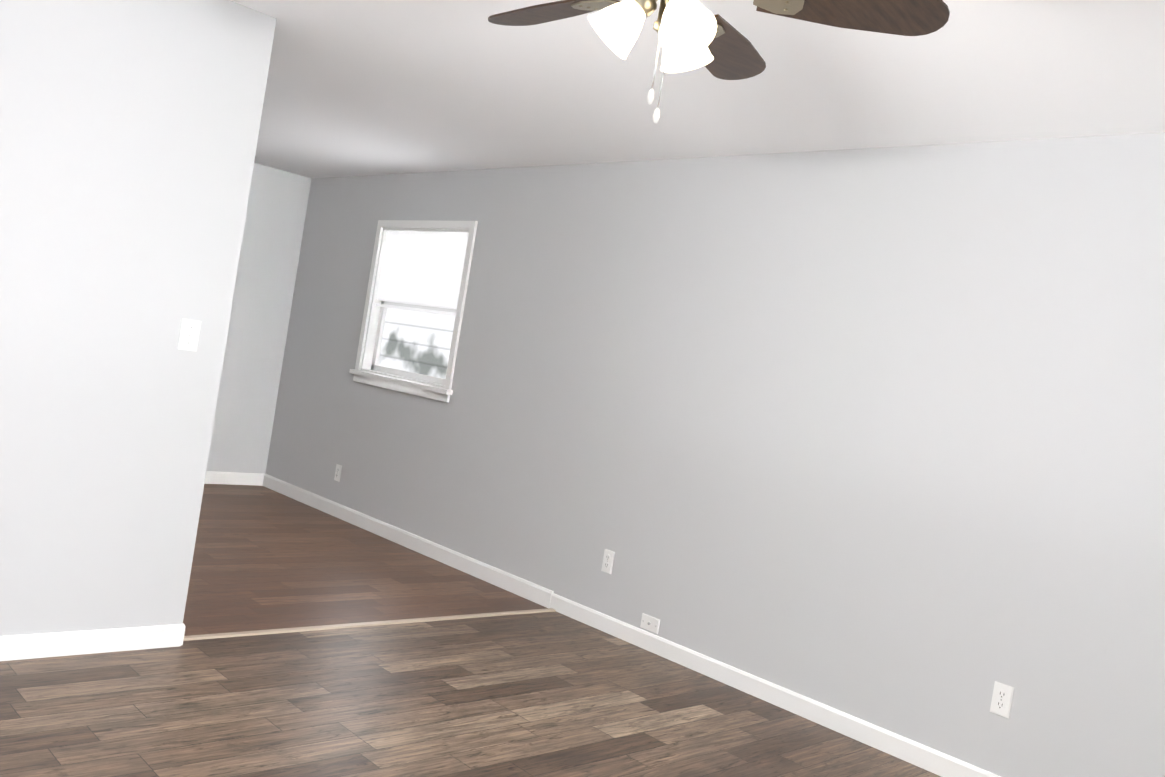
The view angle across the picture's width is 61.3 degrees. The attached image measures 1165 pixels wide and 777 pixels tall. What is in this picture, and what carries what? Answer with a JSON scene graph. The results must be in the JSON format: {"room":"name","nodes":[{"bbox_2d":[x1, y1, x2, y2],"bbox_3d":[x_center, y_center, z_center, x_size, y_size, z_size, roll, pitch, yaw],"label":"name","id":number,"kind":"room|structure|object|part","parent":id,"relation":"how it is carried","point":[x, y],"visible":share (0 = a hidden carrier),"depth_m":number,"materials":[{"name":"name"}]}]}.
{"room":"empty living room","nodes":[
{"label":"empty living room","id":0,"kind":"room"},
{"bbox_2d":[0,0,275,635],"bbox_3d":[-2.556,-0.382,2.687,3.255,2.440,0.120,8,2,-44],"label":"wall","id":1,"kind":"structure","parent":0,"point":[129,131],"depth_m":3.49,"materials":[{"name":"grey paint"}]},
{"bbox_2d":[0,623,184,660],"bbox_3d":[-2.694,0.789,2.666,3.268,0.084,0.013,8,2,-44],"label":"baseboard","id":2,"kind":"structure","parent":1,"relation":"attached to","point":[44,645],"depth_m":3.56,"materials":[{"name":"white wood"}]},
{"bbox_2d":[178,318,200,350],"bbox_3d":[-1.466,-0.199,3.676,0.070,0.115,0.019,8,2,-44],"label":"light switch","id":3,"kind":"object","parent":1,"relation":"attached to","point":[189,334],"visible":1,"depth_m":3.67,"materials":[{"name":"white plastic"}]},
{"bbox_2d":[206,163,310,473],"bbox_3d":[-4.281,-0.724,5.866,5.440,2.440,0.120,8,2,-44],"label":"wall","id":4,"kind":"structure","parent":0,"point":[260,316],"depth_m":7.55,"materials":[{"name":"grey paint"}]},
{"bbox_2d":[204,471,263,485],"bbox_3d":[-4.393,0.447,5.867,5.280,0.094,0.017,8,2,-44],"label":"baseboard","id":5,"kind":"structure","parent":4,"relation":"attached to","point":[212,477],"depth_m":7.56,"materials":[{"name":"white wood"}]},
{"bbox_2d":[0,484,940,776],"bbox_3d":[-1.506,1.071,2.892,5.560,0.100,8.640,8,2,-44],"label":"floor","id":6,"kind":"structure","parent":0,"point":[550,694],"depth_m":3.74,"materials":[{"name":"wood"}]},
{"bbox_2d":[183,608,555,640],"bbox_3d":[-0.877,1.086,4.579,2.065,0.007,0.045,8,2,-44],"label":"transition piece","id":7,"kind":"object","parent":6,"relation":"on","point":[277,631],"visible":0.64,"depth_m":4.42,"materials":[{"name":"beige"}]},
{"bbox_2d":[231,0,1164,177],"bbox_3d":[-1.099,-1.436,2.844,5.560,0.100,8.640,8,2,-44],"label":"ceiling","id":8,"kind":"structure","parent":0,"point":[365,87],"depth_m":3.75,"materials":[{"name":"white paint"}]},
{"bbox_2d":[488,0,949,123],"bbox_3d":[0.171,-0.882,2.251,1.146,0.564,1.147,8,2,-44],"label":"ceiling fan","id":9,"kind":"object","parent":8,"relation":"hanging from","point":[693,34],"visible":1,"depth_m":2.20,"materials":[{"name":"brown wood"}]},
{"bbox_3d":[0.198,-0.798,2.223,0.307,0.132,0.316,8,2,-44],"label":"lamp shade","id":10,"kind":"part","parent":9,"relation":"part of","materials":[{"name":"white glass"}]},
{"bbox_2d":[265,132,1164,776],"bbox_3d":[0.619,0.093,4.773,0.120,2.440,8.640,8,2,-44],"label":"wall","id":11,"kind":"structure","parent":0,"point":[875,436],"depth_m":4.26,"materials":[{"name":"grey paint"}]},
{"bbox_2d":[334,464,341,481],"bbox_3d":[-1.738,0.600,6.986,0.010,0.115,0.070,8,2,-44],"label":"electrical outlet","id":12,"kind":"object","parent":11,"relation":"attached to","point":[338,472],"visible":1,"depth_m":6.98,"materials":[{"name":"white plastic"}]},
{"bbox_2d":[349,220,477,402],"bbox_3d":[-1.103,-0.543,6.571,0.165,1.145,1.160,8,2,-44],"label":"window","id":13,"kind":"structure","parent":11,"relation":"in","point":[368,370],"depth_m":6.65,"materials":[{"name":"white"}]},
{"bbox_2d":[375,231,468,315],"bbox_3d":[-1.067,-0.781,6.564,0.024,0.530,0.984,8,2,-44],"label":"window blind","id":14,"kind":"object","parent":13,"relation":"attached to","point":[423,268],"visible":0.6,"depth_m":6.55,"materials":[{"name":"white fabric"}]},
{"bbox_2d":[601,549,614,573],"bbox_3d":[0.129,0.889,5.059,0.010,0.115,0.070,8,2,-44],"label":"electrical outlet","id":15,"kind":"object","parent":11,"relation":"attached to","point":[608,560],"visible":1,"depth_m":5.05,"materials":[{"name":"white plastic"}]},
{"bbox_2d":[260,474,1000,776],"bbox_3d":[0.383,1.243,4.748,0.017,0.094,8.400,8,2,-44],"label":"baseboard","id":16,"kind":"structure","parent":11,"relation":"attached to","point":[934,761],"depth_m":4.73,"materials":[{"name":"white wood"}]},
{"bbox_2d":[640,613,659,633],"bbox_3d":[0.328,1.151,4.818,0.014,0.070,0.115,8,2,-44],"label":"outlet","id":17,"kind":"object","parent":11,"relation":"attached to","point":[650,623],"visible":1,"depth_m":4.81,"materials":[{"name":"white plastic"}]},
{"bbox_2d":[990,681,1013,718],"bbox_3d":[1.536,1.140,3.604,0.010,0.115,0.070,8,2,-44],"label":"electrical outlet","id":18,"kind":"object","parent":11,"relation":"attached to","point":[1002,697],"visible":1,"depth_m":3.60,"materials":[{"name":"white plastic"}]},
{"label":"outside","id":19,"kind":"structure","parent":0,"visible":0},
{"bbox_2d":[378,308,454,378],"bbox_3d":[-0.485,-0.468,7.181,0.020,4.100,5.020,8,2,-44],"label":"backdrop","id":20,"kind":"structure","parent":19,"point":[404,327],"depth_m":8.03,"materials":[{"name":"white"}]}
]}

